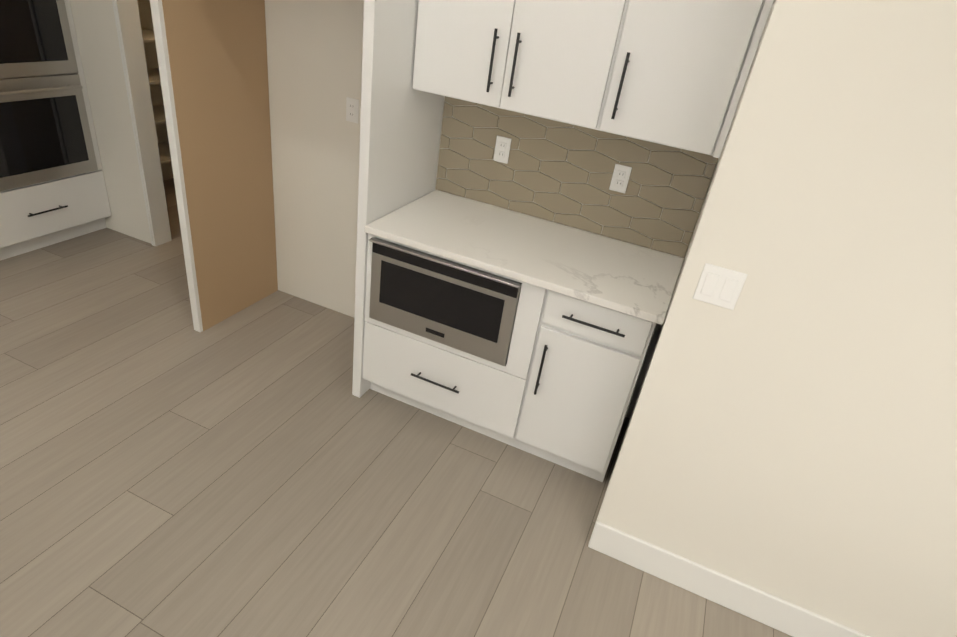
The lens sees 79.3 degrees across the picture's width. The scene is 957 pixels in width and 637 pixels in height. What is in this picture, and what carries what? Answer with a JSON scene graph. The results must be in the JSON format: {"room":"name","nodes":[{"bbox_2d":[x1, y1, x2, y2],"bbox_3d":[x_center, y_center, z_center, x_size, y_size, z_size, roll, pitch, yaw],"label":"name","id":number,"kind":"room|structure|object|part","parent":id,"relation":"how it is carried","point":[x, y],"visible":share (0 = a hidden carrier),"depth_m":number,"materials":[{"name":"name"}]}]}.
{"room":"kitchen","nodes":[
{"label":"kitchen","id":0,"kind":"room"},
{"bbox_2d":[112,0,171,245],"bbox_3d":[-1.546,-2.142,3.829,2.230,3.100,1.736,19,31,17],"label":"door frame","id":1,"kind":"structure","parent":0,"point":[129,30],"depth_m":3.54,"materials":[{"name":"beige paint"}]},
{"bbox_2d":[137,0,173,179],"bbox_3d":[-2.552,-2.489,4.156,0.004,3.100,1.475,19,31,17],"label":"wall","id":2,"kind":"structure","parent":0,"point":[146,20],"depth_m":4.59,"materials":[{"name":"beige paint"}]},
{"bbox_2d":[142,30,170,163],"bbox_3d":[-2.521,-1.896,4.189,0.394,1.460,1.050,19,31,17],"label":"shelf","id":3,"kind":"object","parent":2,"relation":"attached to","point":[158,110],"visible":0.02,"depth_m":4.29,"materials":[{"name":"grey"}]},
{"bbox_2d":[70,0,718,417],"bbox_3d":[-0.928,-1.494,2.887,4.290,3.100,0.120,19,31,17],"label":"wall","id":4,"kind":"structure","parent":0,"point":[314,54],"depth_m":3.21,"materials":[{"name":"white paint"}]},
{"bbox_2d":[346,97,358,122],"bbox_3d":[-0.633,-1.043,2.893,0.072,0.115,0.008,19,31,17],"label":"outlet","id":5,"kind":"object","parent":4,"relation":"attached to","point":[352,105],"depth_m":2.89,"materials":[{"name":"white plastic"}]},
{"bbox_2d":[493,135,511,163],"bbox_3d":[0.109,-0.774,2.651,0.072,0.115,0.008,19,31,17],"label":"outlet","id":6,"kind":"object","parent":4,"relation":"attached to","point":[502,147],"depth_m":2.65,"materials":[{"name":"white plastic"}]},
{"bbox_2d":[436,96,718,257],"bbox_3d":[0.379,-0.670,2.588,1.236,0.502,0.010,19,31,17],"label":"backsplash","id":7,"kind":"structure","parent":4,"relation":"attached to","point":[557,172],"depth_m":2.58,"materials":[{"name":"beige tile"}]},
{"bbox_2d":[412,0,773,157],"bbox_3d":[0.416,-1.325,2.004,1.238,1.210,0.389,19,31,17],"label":"upper cabinet","id":8,"kind":"object","parent":4,"relation":"attached to","point":[673,73],"visible":0.98,"depth_m":2.05,"materials":[{"name":"white wood"}]},
{"bbox_2d":[609,164,631,193],"bbox_3d":[0.612,-0.603,2.492,0.072,0.115,0.008,19,31,17],"label":"outlet","id":9,"kind":"object","parent":4,"relation":"attached to","point":[620,178],"depth_m":2.49,"materials":[{"name":"white plastic"}]},
{"bbox_2d":[0,178,792,636],"bbox_3d":[-1.054,2.179,-0.230,8.410,0.100,11.570,19,31,17],"label":"floor","id":10,"kind":"structure","parent":0,"point":[252,470],"depth_m":2.29,"materials":[{"name":"brown wood"}]},
{"bbox_2d":[0,0,110,260],"bbox_3d":[-2.806,-1.638,3.102,0.669,2.630,0.903,19,31,17],"label":"tall cabinet","id":11,"kind":"object","parent":10,"relation":"on","point":[40,215],"visible":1,"depth_m":3.62,"materials":[{"name":"white wood"}]},
{"bbox_2d":[0,0,97,190],"bbox_3d":[-2.547,-1.365,3.153,0.098,1.290,0.757,19,31,17],"label":"wall oven","id":12,"kind":"object","parent":11,"relation":"in","point":[45,133],"visible":1,"depth_m":3.33,"materials":[{"name":"black glass"}]},
{"bbox_2d":[150,0,443,397],"bbox_3d":[-0.784,-1.013,2.571,1.188,2.630,0.679,19,31,17],"label":"surround","id":13,"kind":"object","parent":10,"relation":"on","point":[212,61],"visible":0.79,"depth_m":2.72,"materials":[{"name":"white"}]},
{"bbox_2d":[362,190,683,481],"bbox_3d":[0.156,0.069,2.683,1.237,0.916,0.646,19,31,17],"label":"base cabinet","id":14,"kind":"object","parent":10,"relation":"on","point":[558,388],"depth_m":2.40,"materials":[{"name":"white painted wood"},{"name":"black metal"}]},
{"bbox_3d":[-0.165,-0.069,2.413,0.673,0.389,0.050,19,31,17],"label":"microwave drawer","id":15,"kind":"part","parent":14,"relation":"part of","materials":[{"name":"silver metal"}]},
{"bbox_2d":[594,0,956,636],"bbox_3d":[2.573,-0.059,1.363,3.820,3.100,1.010,19,31,17],"label":"wall","id":16,"kind":"structure","parent":0,"point":[790,435],"depth_m":1.61,"materials":[{"name":"white paint"}]},
{"bbox_2d":[693,263,747,309],"bbox_3d":[0.686,-0.090,1.644,0.115,0.115,0.009,19,31,17],"label":"light switch","id":17,"kind":"object","parent":16,"relation":"attached to","point":[719,286],"visible":1,"depth_m":1.64,"materials":[{"name":"white plastic"}]},
{"bbox_2d":[588,521,869,636],"bbox_3d":[2.167,1.419,1.686,3.810,0.140,0.015,19,31,17],"label":"baseboard","id":18,"kind":"structure","parent":16,"relation":"attached to","point":[774,612],"depth_m":2.09,"materials":[{"name":"white wood"}]}
]}

